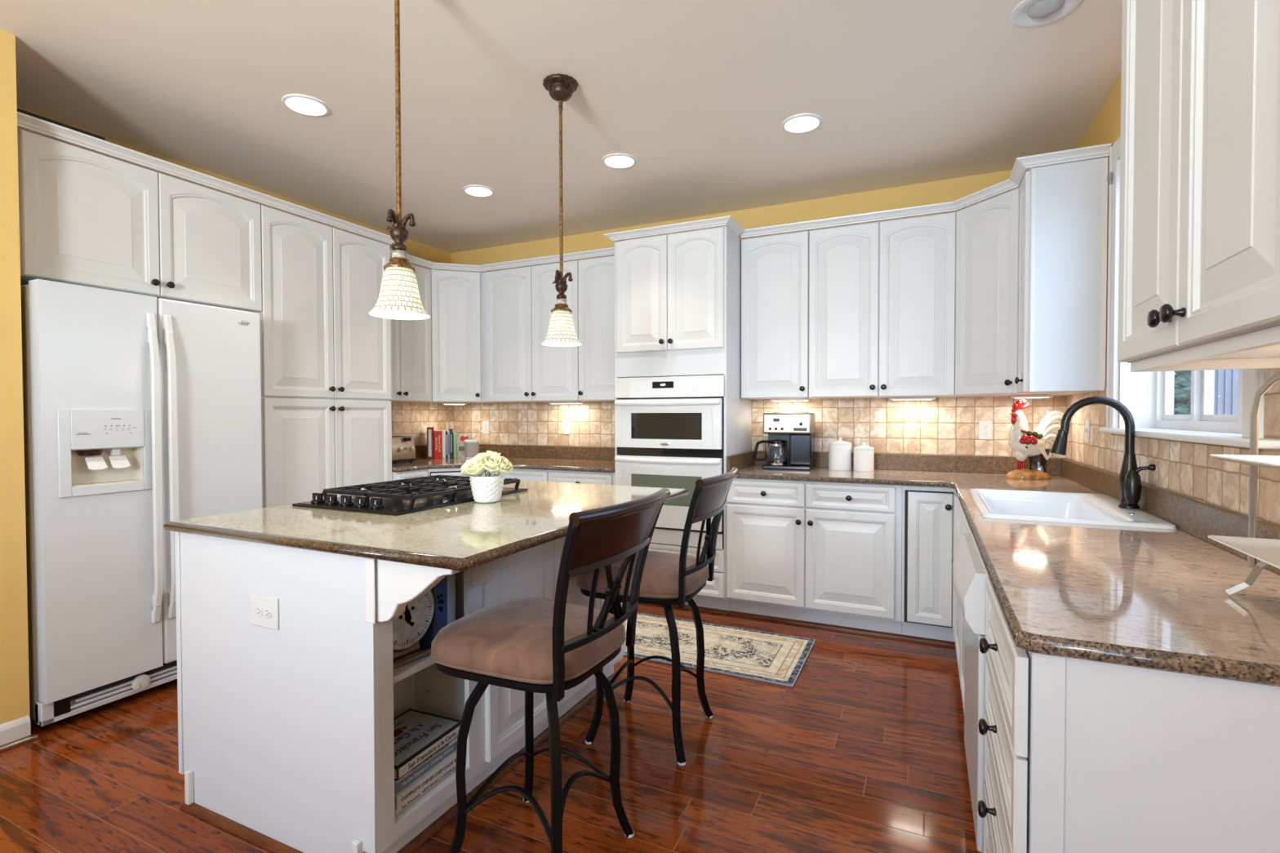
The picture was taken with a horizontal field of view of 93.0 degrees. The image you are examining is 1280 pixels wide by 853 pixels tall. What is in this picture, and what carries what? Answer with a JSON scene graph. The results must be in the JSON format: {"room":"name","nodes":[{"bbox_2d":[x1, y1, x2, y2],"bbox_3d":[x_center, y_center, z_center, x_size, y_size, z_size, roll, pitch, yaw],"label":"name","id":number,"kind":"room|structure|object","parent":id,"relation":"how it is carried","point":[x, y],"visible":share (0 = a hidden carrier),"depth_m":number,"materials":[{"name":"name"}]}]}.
{"room":"kitchen","nodes":[
{"label":"kitchen","id":0,"kind":"room"},
{"bbox_2d":[0,29,30,724],"bbox_3d":[-3.964,-0.092,0.103,0.872,2.748,5.432,0,1,25],"label":"wall","id":1,"kind":"structure","parent":0,"point":[14,639],"depth_m":2.34,"materials":[{"name":"yellow paint"}]},
{"bbox_2d":[0,715,39,753],"bbox_3d":[-3.546,1.236,-0.055,0.036,0.096,5.434,0,1,25],"label":"baseboard","id":2,"kind":"structure","parent":1,"relation":"attached to","point":[17,729],"depth_m":2.35,"materials":[{"name":"white paint"}]},
{"bbox_2d":[17,106,450,270],"bbox_3d":[-2.460,-0.173,4.147,0.150,2.748,3.168,0,1,25],"label":"wall","id":3,"kind":"structure","parent":0,"point":[414,248],"depth_m":4.05,"materials":[{"name":"yellow paint"}]},
{"bbox_2d":[17,128,262,312],"bbox_3d":[-2.564,-0.927,3.009,0.614,0.597,1.042,0,1,25],"label":"upper cabinet","id":4,"kind":"object","parent":3,"relation":"attached to","point":[87,218],"visible":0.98,"depth_m":2.81,"materials":[{"name":"white paint"}]},
{"bbox_2d":[389,263,431,402],"bbox_3d":[-1.940,-0.726,4.643,0.354,1.065,0.649,0,1,25],"label":"upper cabinet","id":5,"kind":"object","parent":3,"relation":"attached to","point":[411,340],"visible":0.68,"depth_m":4.71,"materials":[{"name":"white paint"}]},
{"bbox_2d":[391,401,452,445],"bbox_3d":[-1.976,0.027,4.991,0.010,0.486,1.214,0,1,25],"label":"backsplash","id":6,"kind":"structure","parent":3,"relation":"attached to","point":[408,419],"depth_m":5.18,"materials":[{"name":"tile"}]},
{"bbox_2d":[0,601,981,852],"bbox_3d":[-0.810,1.294,0.453,6.400,0.050,8.900,0,1,25],"label":"floor","id":7,"kind":"structure","parent":0,"point":[865,752],"depth_m":2.17,"materials":[{"name":"brown wood"}]},
{"bbox_2d":[20,279,262,726],"bbox_3d":[-2.458,0.318,2.925,0.749,1.811,0.894,0,1,25],"label":"refrigerator","id":8,"kind":"object","parent":7,"relation":"on","point":[142,413],"visible":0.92,"depth_m":2.62,"materials":[{"name":"white metal"}]},
{"bbox_2d":[75,417,136,435],"bbox_3d":[-2.251,-0.001,2.565,0.001,0.067,0.210,0,1,25],"label":"control panel","id":9,"kind":"object","parent":8,"relation":"attached to","point":[84,426],"depth_m":2.56,"materials":[{"name":"grey"}]},
{"bbox_2d":[257,204,391,508],"bbox_3d":[-2.150,-0.020,3.903,0.614,2.448,0.892,0,1,25],"label":"pantry cabinet","id":10,"kind":"object","parent":7,"relation":"on","point":[326,361],"visible":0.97,"depth_m":3.70,"materials":[{"name":"white paint"}]},
{"bbox_2d":[17,111,614,271],"bbox_3d":[-1.415,-1.259,3.462,1.685,0.040,2.851,0,1,25],"label":"crown molding","id":11,"kind":"structure","parent":10,"relation":"attached to","point":[26,122],"depth_m":3.25,"materials":[{"name":"white paint"}]},
{"bbox_2d":[17,107,105,140],"bbox_3d":[-2.509,-1.270,2.583,0.150,0.020,0.320,0,1,25],"label":"tray","id":12,"kind":"object","parent":11,"relation":"on","point":[20,110],"visible":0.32,"depth_m":2.56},
{"bbox_2d":[174,531,625,852],"bbox_3d":[-0.685,0.781,2.398,1.162,0.899,1.475,0,1,25],"label":"kitchen island","id":13,"kind":"object","parent":7,"relation":"on","point":[286,734],"visible":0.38,"depth_m":1.80,"materials":[{"name":"white paint"}]},
{"bbox_2d":[250,593,279,630],"bbox_3d":[-1.110,0.547,1.793,0.124,0.092,0.009,0,1,25],"label":"power outlet","id":14,"kind":"object","parent":13,"relation":"attached to","point":[264,609],"visible":1,"depth_m":1.79,"materials":[{"name":"white plastic"}]},
{"bbox_2d":[254,605,262,617],"bbox_3d":[-1.129,0.547,1.799,0.034,0.033,0.003,0,1,25],"label":"receptacle","id":15,"kind":"object","parent":14,"relation":"attached to","point":[258,609],"depth_m":1.80,"materials":[{"name":"white"}]},
{"bbox_2d":[263,607,271,618],"bbox_3d":[-1.093,0.547,1.782,0.034,0.033,0.003,0,1,25],"label":"receptacle","id":16,"kind":"object","parent":14,"relation":"attached to","point":[267,611],"depth_m":1.78,"materials":[{"name":"white"}]},
{"bbox_2d":[179,672,615,852],"bbox_3d":[-0.801,1.220,2.461,0.836,0.021,1.478,0,1,25],"label":"trim","id":17,"kind":"structure","parent":13,"relation":"attached to","point":[245,833],"depth_m":1.89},
{"bbox_2d":[393,673,415,718],"bbox_3d":[-0.877,0.718,1.940,0.004,0.753,0.410,0,1,25],"label":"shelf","id":18,"kind":"object","parent":13,"relation":"attached to","point":[404,691],"depth_m":2.08,"materials":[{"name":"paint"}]},
{"bbox_2d":[392,589,434,669],"bbox_3d":[-0.714,0.565,1.792,0.100,0.248,0.212,1,1,31],"label":"kitchen scale","id":19,"kind":"object","parent":13,"relation":"on","point":[408,628],"visible":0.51,"depth_m":1.79,"materials":[{"name":"metal"}]},
{"bbox_2d":[394,765,456,817],"bbox_3d":[-0.729,1.084,1.879,0.216,0.022,0.285,0,1,24],"label":"cookbook","id":20,"kind":"object","parent":13,"relation":"on","point":[397,811],"visible":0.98,"depth_m":1.80,"materials":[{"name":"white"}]},
{"bbox_2d":[394,749,457,808],"bbox_3d":[-0.721,1.056,1.881,0.222,0.034,0.285,0,1,25],"label":"cookbook","id":21,"kind":"object","parent":20,"relation":"on","point":[449,762],"visible":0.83,"depth_m":1.81,"materials":[{"name":"white"}]},
{"bbox_2d":[394,742,457,795],"bbox_3d":[-0.737,1.022,1.875,0.217,0.032,0.275,0,1,23],"label":"cookbook","id":22,"kind":"object","parent":21,"relation":"on","point":[406,781],"visible":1,"depth_m":1.81,"materials":[{"name":"blue paper"}]},
{"bbox_2d":[394,737,457,784],"bbox_3d":[-0.726,0.997,1.877,0.212,0.018,0.270,0,1,25],"label":"cookbook","id":23,"kind":"object","parent":22,"relation":"on","point":[455,740],"visible":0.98,"depth_m":1.83,"materials":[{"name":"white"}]},
{"bbox_2d":[393,708,461,781],"bbox_3d":[-0.726,0.969,1.870,0.226,0.036,0.285,0,1,23],"label":"cookbook","id":24,"kind":"object","parent":23,"relation":"on","point":[418,735],"visible":0.63,"depth_m":1.87,"materials":[{"name":"black"}]},
{"bbox_2d":[393,726,407,737],"bbox_3d":[-0.758,0.952,1.887,0.039,0.001,0.082,0,1,23],"label":"picture","id":25,"kind":"object","parent":24,"relation":"on","point":[398,731],"depth_m":1.89,"materials":[{"name":"red"}]},
{"bbox_2d":[163,480,688,571],"bbox_3d":[-0.659,0.315,2.395,1.244,0.031,1.524,0,1,25],"label":"island countertop","id":26,"kind":"structure","parent":13,"relation":"on","point":[464,536],"depth_m":1.88,"materials":[{"name":"beige stone"}]},
{"bbox_2d":[292,475,527,515],"bbox_3d":[-0.914,0.270,2.529,0.540,0.054,0.755,0,1,25],"label":"gas cooktop","id":27,"kind":"object","parent":26,"relation":"in","point":[393,498],"visible":0.88,"depth_m":2.33,"materials":[{"name":"metal"}]},
{"bbox_2d":[469,473,504,502],"bbox_3d":[-0.606,0.245,2.409,0.135,0.105,0.135,0,1,25],"label":"vase","id":28,"kind":"object","parent":26,"relation":"on","point":[485,489],"visible":0.98,"depth_m":2.36,"materials":[{"name":"white ceramic"}]},
{"bbox_2d":[460,457,475,476],"bbox_3d":[-0.670,0.197,2.401,0.084,0.145,0.078,0,1,25],"label":"rose","id":29,"kind":"object","parent":28,"relation":"in","point":[464,466],"visible":0.34,"depth_m":2.38,"materials":[{"name":"beige plant"}]},
{"bbox_2d":[465,457,486,476],"bbox_3d":[-0.635,0.195,2.365,0.089,0.151,0.082,0,1,25],"label":"rose","id":30,"kind":"object","parent":28,"relation":"in","point":[474,465],"visible":0.94,"depth_m":2.34,"materials":[{"name":"beige plant"}]},
{"bbox_2d":[480,453,505,476],"bbox_3d":[-0.573,0.189,2.363,0.087,0.162,0.090,0,1,25],"label":"rose","id":31,"kind":"object","parent":28,"relation":"in","point":[491,465],"visible":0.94,"depth_m":2.35,"materials":[{"name":"beige plant"}]},
{"bbox_2d":[493,457,512,476],"bbox_3d":[-0.540,0.193,2.384,0.085,0.152,0.073,-1,1,-20],"label":"rose","id":32,"kind":"object","parent":28,"relation":"in","point":[508,466],"visible":0.77,"depth_m":2.37,"materials":[{"name":"beige plant"}]},
{"bbox_2d":[418,573,455,648],"bbox_3d":[-0.648,0.571,1.928,0.087,0.232,0.096,0,1,25],"label":"tin","id":33,"kind":"object","parent":13,"relation":"on","point":[444,592],"visible":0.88,"depth_m":1.90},
{"bbox_2d":[436,593,444,612],"bbox_3d":[-0.620,0.549,1.889,0.003,0.060,0.031,0,1,25],"label":"picture","id":34,"kind":"object","parent":33,"relation":"attached to","point":[440,597],"depth_m":1.89},
{"bbox_2d":[391,469,427,485],"bbox_3d":[-1.867,0.753,4.442,0.652,0.881,0.288,0,1,25],"label":"base cabinet","id":35,"kind":"object","parent":7,"relation":"on","point":[424,473],"visible":0.15,"depth_m":4.28,"materials":[{"name":"white paint"}]},
{"bbox_2d":[426,467,490,480],"bbox_3d":[-1.491,0.743,4.941,0.930,0.881,0.931,0,1,25],"label":"base cabinet","id":36,"kind":"object","parent":7,"relation":"on","point":[455,472],"visible":0.13,"depth_m":4.48,"materials":[{"name":"white paint"}]},
{"bbox_2d":[391,444,614,472],"bbox_3d":[-1.071,0.241,4.569,1.989,0.133,1.216,0,1,25],"label":"countertop","id":37,"kind":"structure","parent":36,"relation":"on","point":[581,459],"depth_m":4.83,"materials":[{"name":"brown stone"}]},
{"bbox_2d":[391,435,416,462],"bbox_3d":[-1.907,0.175,4.611,0.236,0.204,0.348,0,1,25],"label":"toaster","id":38,"kind":"object","parent":37,"relation":"on","point":[403,448],"visible":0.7,"depth_m":4.62,"materials":[{"name":"metal"}]},
{"bbox_2d":[426,426,434,458],"bbox_3d":[-1.768,0.136,5.118,0.052,0.262,0.201,-1,1,-20],"label":"cookbook","id":39,"kind":"object","parent":37,"relation":"on","point":[429,429],"visible":1,"depth_m":5.02,"materials":[{"name":"white"}]},
{"bbox_2d":[433,430,442,458],"bbox_3d":[-1.710,0.151,5.133,0.064,0.232,0.192,-1,1,-20],"label":"cookbook","id":40,"kind":"object","parent":37,"relation":"on","point":[437,442],"visible":1,"depth_m":5.05,"materials":[{"name":"red"}]},
{"bbox_2d":[441,430,445,458],"bbox_3d":[-1.665,0.149,5.145,0.026,0.235,0.180,-1,1,-20],"label":"cookbook","id":41,"kind":"object","parent":37,"relation":"on","point":[443,432],"visible":0.88,"depth_m":5.06,"materials":[{"name":"white"}]},
{"bbox_2d":[448,428,453,458],"bbox_3d":[-1.609,0.141,5.170,0.022,0.250,0.191,-1,1,-20],"label":"cookbook","id":42,"kind":"object","parent":37,"relation":"on","point":[451,430],"visible":0.92,"depth_m":5.08,"materials":[{"name":"grey"}]},
{"bbox_2d":[453,432,457,458],"bbox_3d":[-1.582,0.159,5.181,0.026,0.212,0.190,-1,1,-20],"label":"cookbook","id":43,"kind":"object","parent":37,"relation":"on","point":[455,437],"visible":0.87,"depth_m":5.09,"materials":[{"name":"green"}]},
{"bbox_2d":[457,433,470,457],"bbox_3d":[-1.485,0.164,5.117,0.105,0.205,0.007,-1,1,-19],"label":"magazine","id":44,"kind":"object","parent":37,"relation":"on","point":[461,437],"visible":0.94,"depth_m":5.11,"materials":[{"name":"grey paper"}]},
{"bbox_2d":[464,440,479,458],"bbox_3d":[-1.400,0.190,5.055,0.122,0.155,0.106,-1,1,-20],"label":"canister","id":45,"kind":"object","parent":37,"relation":"on","point":[471,446],"visible":0.78,"depth_m":5.01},
{"bbox_2d":[430,488,670,852],"bbox_3d":[-0.253,0.716,1.750,0.602,1.053,0.518,1,1,29],"label":"bar stool","id":46,"kind":"object","parent":7,"relation":"on","point":[528,645],"visible":1,"depth_m":1.61,"materials":[{"name":"black metal"}]},
{"bbox_2d":[491,468,615,484],"bbox_3d":[-0.536,0.747,4.629,1.062,0.881,0.644,0,1,25],"label":"base cabinet","id":47,"kind":"object","parent":7,"relation":"on","point":[556,476],"visible":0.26,"depth_m":4.32,"materials":[{"name":"white paint"}]},
{"bbox_2d":[577,466,738,765],"bbox_3d":[0.069,0.702,2.427,0.602,1.053,0.518,0,1,19],"label":"bar stool","id":48,"kind":"object","parent":7,"relation":"on","point":[668,579],"visible":0.92,"depth_m":2.29,"materials":[{"name":"black metal"}]},
{"bbox_2d":[604,215,751,612],"bbox_3d":[0.302,-0.051,4.219,0.880,2.488,0.685,0,1,25],"label":"tall cabinet","id":49,"kind":"object","parent":7,"relation":"on","point":[677,296],"visible":0.56,"depth_m":3.92,"materials":[{"name":"white paint"}]},
{"bbox_2d":[614,374,724,549],"bbox_3d":[0.279,0.217,4.173,0.769,1.093,0.623,0,1,25],"label":"double oven","id":50,"kind":"object","parent":49,"relation":"in","point":[668,429],"visible":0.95,"depth_m":3.92,"materials":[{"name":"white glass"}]},
{"bbox_2d":[635,382,702,394],"bbox_3d":[0.182,-0.246,3.938,0.464,0.068,0.001,0,1,25],"label":"control panel","id":51,"kind":"object","parent":50,"relation":"attached to","point":[642,388],"depth_m":3.94,"materials":[{"name":"grey"}]},
{"bbox_2d":[655,604,728,614],"bbox_3d":[0.214,1.188,4.046,0.782,0.021,0.020,0,1,25],"label":"trim","id":52,"kind":"structure","parent":7,"relation":"on","point":[686,606],"depth_m":3.93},
{"bbox_2d":[623,613,815,687],"bbox_3d":[-0.071,1.203,3.561,2.040,0.010,0.644,0,1,25],"label":"area rug","id":53,"kind":"object","parent":7,"relation":"on","point":[777,659],"visible":0.49,"depth_m":3.28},
{"bbox_2d":[726,478,902,634],"bbox_3d":[1.118,0.759,3.851,1.012,0.881,0.644,0,1,25],"label":"base cabinet","id":54,"kind":"object","parent":7,"relation":"on","point":[817,552],"visible":0.98,"depth_m":3.58,"materials":[{"name":"white paint"}]},
{"bbox_2d":[728,610,955,647],"bbox_3d":[1.185,1.194,3.595,1.354,0.021,0.020,0,1,25],"label":"trim","id":55,"kind":"structure","parent":7,"relation":"on","point":[926,640],"depth_m":3.58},
{"bbox_2d":[901,485,957,641],"bbox_3d":[1.926,0.766,3.366,0.862,0.881,0.833,0,1,25],"label":"base cabinet","id":56,"kind":"object","parent":7,"relation":"on","point":[929,526],"visible":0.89,"depth_m":3.32,"materials":[{"name":"white paint"}]},
{"bbox_2d":[951,496,970,712],"bbox_3d":[1.623,0.784,2.459,0.642,0.881,1.064,0,1,25],"label":"base cabinet","id":57,"kind":"object","parent":7,"relation":"on","point":[962,526],"visible":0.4,"depth_m":2.59,"materials":[{"name":"white paint"}]},
{"bbox_2d":[952,530,988,852],"bbox_3d":[1.241,0.800,1.714,0.640,0.879,0.600,0,1,25],"label":"dishwasher","id":58,"kind":"object","parent":7,"relation":"on","point":[969,570],"visible":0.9,"depth_m":1.63,"materials":[{"name":"white plastic"}]},
{"bbox_2d":[977,575,1279,852],"bbox_3d":[1.013,0.810,1.162,0.641,0.881,0.586,0,1,25],"label":"base cabinet","id":59,"kind":"object","parent":7,"relation":"on","point":[1081,756],"visible":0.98,"depth_m":0.96,"materials":[{"name":"white paint"}]},
{"bbox_2d":[726,450,1279,687],"bbox_3d":[0.984,0.276,2.550,1.866,0.133,3.120,0,1,25],"label":"countertop","id":60,"kind":"structure","parent":59,"relation":"on","point":[1149,598],"depth_m":1.38,"materials":[{"name":"beige stone"}]},
{"bbox_2d":[753,412,815,470],"bbox_3d":[0.972,0.092,4.082,0.375,0.378,0.256,0,1,22],"label":"coffee maker","id":61,"kind":"object","parent":60,"relation":"on","point":[791,436],"visible":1,"depth_m":3.98,"materials":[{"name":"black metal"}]},
{"bbox_2d":[828,437,852,471],"bbox_3d":[1.305,0.177,3.962,0.148,0.211,0.148,0,1,25],"label":"canister","id":62,"kind":"object","parent":60,"relation":"on","point":[839,451],"visible":1,"depth_m":3.90,"materials":[{"name":"white ceramic"}]},
{"bbox_2d":[853,442,874,471],"bbox_3d":[1.430,0.193,3.881,0.128,0.183,0.128,0,1,25],"label":"canister","id":63,"kind":"object","parent":60,"relation":"on","point":[864,455],"visible":1,"depth_m":3.83,"materials":[{"name":"white ceramic"}]},
{"bbox_2d":[1005,400,1063,479],"bbox_3d":[2.242,0.071,3.405,0.346,0.442,0.160,0,1,1],"label":"rooster figurine","id":64,"kind":"object","parent":60,"relation":"on","point":[1025,443],"visible":0.97,"depth_m":3.39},
{"bbox_2d":[968,488,1176,528],"bbox_3d":[1.616,0.399,2.383,0.536,0.204,0.830,0,1,25],"label":"sink","id":65,"kind":"object","parent":60,"relation":"in","point":[1028,505],"visible":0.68,"depth_m":2.60,"materials":[{"name":"white ceramic"}]},
{"bbox_2d":[1049,395,1155,509],"bbox_3d":[1.719,0.093,2.265,0.316,0.414,0.104,0,1,25],"label":"kitchen faucet","id":66,"kind":"object","parent":60,"relation":"on","point":[1130,480],"visible":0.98,"depth_m":2.24,"materials":[{"name":"black metal"}]},
{"bbox_2d":[1224,371,1279,595],"bbox_3d":[1.171,0.108,1.048,0.151,0.458,0.312,0,1,25],"label":"tiered stand","id":67,"kind":"object","parent":60,"relation":"on","point":[1258,567],"visible":0.75,"depth_m":1.18,"materials":[{"name":"grey metal"}]},
{"bbox_2d":[1207,535,1279,568],"bbox_3d":[1.166,0.228,1.036,0.215,0.015,0.295,0,1,25],"label":"platter","id":68,"kind":"object","parent":67,"relation":"on","point":[1267,551],"visible":1,"depth_m":1.14,"materials":[{"name":"white ceramic"}]},
{"bbox_2d":[1209,454,1279,470],"bbox_3d":[1.152,0.065,1.036,0.202,0.015,0.250,0,1,25],"label":"platter","id":69,"kind":"object","parent":67,"relation":"on","point":[1264,461],"visible":1,"depth_m":1.13,"materials":[{"name":"white ceramic"}]},
{"bbox_2d":[0,0,1122,253],"bbox_3d":[-1.418,-1.513,0.683,5.067,0.060,8.900,0,1,25],"label":"ceiling","id":70,"kind":"structure","parent":0,"point":[700,93],"depth_m":2.80,"materials":[{"name":"white paint"}]},
{"bbox_2d":[281,93,329,116],"bbox_3d":[-1.583,-1.520,2.879,0.200,0.008,0.200,0,1,25],"label":"recessed light","id":71,"kind":"object","parent":70,"relation":"in","point":[297,103],"visible":1,"depth_m":2.87,"materials":[{"name":"white paint"}]},
{"bbox_2d":[368,0,430,319],"bbox_3d":[-0.760,-0.929,1.911,0.183,1.155,0.183,0,1,14],"label":"pendant lamp","id":72,"kind":"object","parent":70,"relation":"hanging from","point":[399,298],"visible":1,"depth_m":1.90,"materials":[{"name":"glass"}]},
{"bbox_2d":[462,185,494,196],"bbox_3d":[-1.057,-1.542,3.981,0.200,0.008,0.200,0,1,25],"label":"recessed light","id":73,"kind":"object","parent":70,"relation":"in","point":[473,190],"visible":1,"depth_m":3.97,"materials":[{"name":"white paint"}]},
{"bbox_2d":[541,73,582,346],"bbox_3d":[-0.351,-0.945,2.705,0.183,1.155,0.183,0,1,14],"label":"pendant lamp","id":74,"kind":"object","parent":70,"relation":"hanging from","point":[561,331],"visible":1,"depth_m":2.68,"materials":[{"name":"glass"}]},
{"bbox_2d":[602,153,636,168],"bbox_3d":[-0.119,-1.535,3.516,0.200,0.008,0.200,0,1,25],"label":"recessed light","id":75,"kind":"object","parent":70,"relation":"in","point":[614,160],"visible":1,"depth_m":3.51,"materials":[{"name":"white paint"}]},
{"bbox_2d":[781,113,822,133],"bbox_3d":[0.817,-1.528,3.068,0.200,0.008,0.200,0,1,25],"label":"recessed light","id":76,"kind":"object","parent":70,"relation":"in","point":[810,122],"visible":1,"depth_m":3.06,"materials":[{"name":"white paint"}]},
{"bbox_2d":[1009,0,1081,27],"bbox_3d":[1.466,-1.504,2.194,0.221,0.026,0.221,0,1,25],"label":"recessed light","id":77,"kind":"object","parent":70,"relation":"in","point":[1027,13],"visible":1,"depth_m":2.20,"materials":[{"name":"white paint"}]},
{"bbox_2d":[450,162,1068,272],"bbox_3d":[0.448,-0.187,4.612,5.017,2.748,0.150,0,1,25],"label":"wall","id":78,"kind":"structure","parent":0,"point":[950,189],"depth_m":4.20,"materials":[{"name":"yellow paint"}]},
{"bbox_2d":[421,269,496,403],"bbox_3d":[-1.561,-0.736,5.141,0.616,1.065,0.576,0,1,25],"label":"upper cabinet","id":79,"kind":"object","parent":78,"relation":"attached to","point":[456,296],"visible":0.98,"depth_m":4.93,"materials":[{"name":"white paint"}]},
{"bbox_2d":[482,421,489,434],"bbox_3d":[-1.362,0.008,5.369,0.072,0.116,0.009,0,1,25],"label":"power outlet","id":80,"kind":"object","parent":78,"relation":"attached to","point":[486,424],"visible":1,"depth_m":5.36,"materials":[{"name":"white plastic"}]},
{"bbox_2d":[452,401,614,447],"bbox_3d":[-0.815,0.022,5.122,1.999,0.486,0.010,0,1,25],"label":"backsplash","id":81,"kind":"structure","parent":78,"relation":"attached to","point":[592,423],"depth_m":5.14,"materials":[{"name":"tile"}]},
{"bbox_2d":[482,260,590,402],"bbox_3d":[-0.826,-0.733,4.919,0.921,1.065,0.354,0,1,25],"label":"upper cabinet","id":82,"kind":"object","parent":78,"relation":"attached to","point":[517,303],"visible":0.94,"depth_m":4.80,"materials":[{"name":"white paint"}]},
{"bbox_2d":[548,401,584,404],"bbox_3d":[-0.593,-0.191,4.886,0.300,0.018,0.070,0,1,25],"label":"light","id":83,"kind":"object","parent":82,"relation":"attached to","point":[549,402],"visible":0.98,"depth_m":4.85,"materials":[{"name":"white paint"}]},
{"bbox_2d":[563,420,570,434],"bbox_3d":[-0.606,0.006,5.013,0.072,0.116,0.009,0,1,25],"label":"power outlet","id":84,"kind":"object","parent":78,"relation":"attached to","point":[566,424],"visible":1,"depth_m":5.01,"materials":[{"name":"white plastic"}]},
{"bbox_2d":[577,255,614,401],"bbox_3d":[-0.204,-0.729,4.626,0.450,1.065,0.354,0,1,25],"label":"upper cabinet","id":85,"kind":"object","parent":78,"relation":"attached to","point":[596,276],"visible":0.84,"depth_m":4.52,"materials":[{"name":"white paint"}]},
{"bbox_2d":[741,231,815,399],"bbox_3d":[0.931,-0.721,4.092,0.444,1.065,0.354,0,1,25],"label":"upper cabinet","id":86,"kind":"object","parent":78,"relation":"attached to","point":[775,268],"visible":0.99,"depth_m":3.96,"materials":[{"name":"white paint"}]},
{"bbox_2d":[770,398,810,401],"bbox_3d":[1.023,-0.179,4.126,0.260,0.018,0.070,0,1,25],"label":"light","id":87,"kind":"object","parent":86,"relation":"attached to","point":[785,399],"visible":0.99,"depth_m":4.09,"materials":[{"name":"white paint"}]},
{"bbox_2d":[808,212,955,398],"bbox_3d":[1.510,-0.717,3.820,0.831,1.065,0.354,0,1,25],"label":"upper cabinet","id":88,"kind":"object","parent":78,"relation":"attached to","point":[882,294],"visible":1,"depth_m":3.68,"materials":[{"name":"white paint"}]},
{"bbox_2d":[889,396,935,400],"bbox_3d":[1.706,-0.174,3.805,0.260,0.018,0.070,0,1,25],"label":"light","id":89,"kind":"object","parent":88,"relation":"attached to","point":[911,397],"visible":1,"depth_m":3.77,"materials":[{"name":"white paint"}]},
{"bbox_2d":[751,395,1065,457],"bbox_3d":[1.649,0.040,3.962,1.866,0.486,0.010,0,1,25],"label":"backsplash","id":90,"kind":"structure","parent":78,"relation":"attached to","point":[945,425],"depth_m":3.90,"materials":[{"name":"tile"}]},
{"bbox_2d":[978,420,992,439],"bbox_3d":[2.122,0.022,3.729,0.072,0.116,0.009,0,1,25],"label":"power outlet","id":91,"kind":"object","parent":78,"relation":"attached to","point":[985,427],"visible":1,"depth_m":3.73,"materials":[{"name":"white plastic"}]},
{"bbox_2d":[953,187,1090,396],"bbox_3d":[2.100,-0.710,3.399,0.594,1.065,0.611,0,1,25],"label":"upper cabinet","id":92,"kind":"object","parent":78,"relation":"attached to","point":[987,232],"visible":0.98,"depth_m":3.31,"materials":[{"name":"white paint"}]},
{"bbox_2d":[1010,394,1053,398],"bbox_3d":[2.181,-0.167,3.382,0.070,0.018,0.200,-1,1,-20],"label":"light","id":93,"kind":"object","parent":92,"relation":"attached to","point":[1032,396],"visible":1,"depth_m":3.35,"materials":[{"name":"white paint"}]},
{"bbox_2d":[1073,71,1263,450],"bbox_3d":[0.755,-0.093,-0.367,0.178,2.748,8.600,0,1,25],"label":"wall","id":94,"kind":"structure","parent":0,"point":[1105,127],"depth_m":2.78,"materials":[{"name":"yellow paint"}]},
{"bbox_2d":[1014,156,1108,393],"bbox_3d":[2.032,-0.702,2.967,0.352,1.065,0.252,0,1,25],"label":"upper cabinet","id":95,"kind":"object","parent":94,"relation":"attached to","point":[1063,208],"visible":0.99,"depth_m":2.85,"materials":[{"name":"white paint"}]},
{"bbox_2d":[740,142,1111,238],"bbox_3d":[1.504,-1.265,3.497,1.958,0.040,0.482,1,2,45],"label":"crown molding","id":96,"kind":"structure","parent":95,"relation":"attached to","point":[1022,165],"depth_m":3.44,"materials":[{"name":"white paint"}]},
{"bbox_2d":[1084,419,1089,443],"bbox_3d":[2.246,0.025,3.057,0.018,0.116,0.072,0,1,25],"label":"light switch","id":97,"kind":"object","parent":94,"relation":"attached to","point":[1086,430],"visible":1,"depth_m":3.04,"materials":[{"name":"white plastic"}]},
{"bbox_2d":[1064,368,1279,526],"bbox_3d":[1.833,0.074,2.147,0.010,0.486,3.120,0,1,25],"label":"backsplash","id":98,"kind":"structure","parent":94,"relation":"attached to","point":[1187,469],"depth_m":1.86,"materials":[{"name":"tile"}]},
{"bbox_2d":[1119,362,1243,433],"bbox_3d":[1.884,-0.554,2.028,0.175,1.145,1.179,0,1,25],"label":"window","id":99,"kind":"structure","parent":94,"relation":"in","point":[1148,396],"depth_m":2.49,"materials":[{"name":"white paint"}]},
{"bbox_2d":[1106,134,1264,438],"bbox_3d":[1.792,-0.598,2.070,0.026,1.230,1.350,0,1,25],"label":"trim","id":100,"kind":"structure","parent":94,"relation":"attached to","point":[1252,379],"depth_m":2.61,"materials":[{"name":"white paint"}]},
{"bbox_2d":[1098,427,1279,449],"bbox_3d":[1.839,0.029,2.008,0.230,0.023,1.415,0,1,25],"label":"trim","id":101,"kind":"structure","parent":94,"relation":"attached to","point":[1237,441],"depth_m":1.77,"materials":[{"name":"white paint"}]},
{"bbox_2d":[1117,0,1279,372],"bbox_3d":[1.093,-0.656,1.002,0.376,1.077,0.750,0,1,25],"label":"upper cabinet","id":102,"kind":"object","parent":94,"relation":"attached to","point":[1199,275],"visible":1,"depth_m":1.02,"materials":[{"name":"white paint"}]},
{"label":"outside","id":103,"kind":"structure","parent":0,"visible":0},
{"bbox_3d":[16.066,1.390,9.370,19.050,0.050,46.000,0,1,25],"label":"ground","id":104,"kind":"structure","parent":103,"visible":0},
{"bbox_2d":[1173,370,1191,414],"bbox_3d":[6.430,-0.593,7.247,3.448,3.638,2.512,0,1,21],"label":"tree","id":105,"kind":"object","parent":104,"relation":"on","point":[1182,381],"visible":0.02,"depth_m":6.54,"materials":[{"name":"green plant"}]},
{"bbox_2d":[1213,368,1238,414],"bbox_3d":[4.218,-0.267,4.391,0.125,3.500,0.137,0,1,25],"label":"fence","id":106,"kind":"object","parent":104,"relation":"on","point":[1226,381],"depth_m":4.33,"materials":[{"name":"grey"}]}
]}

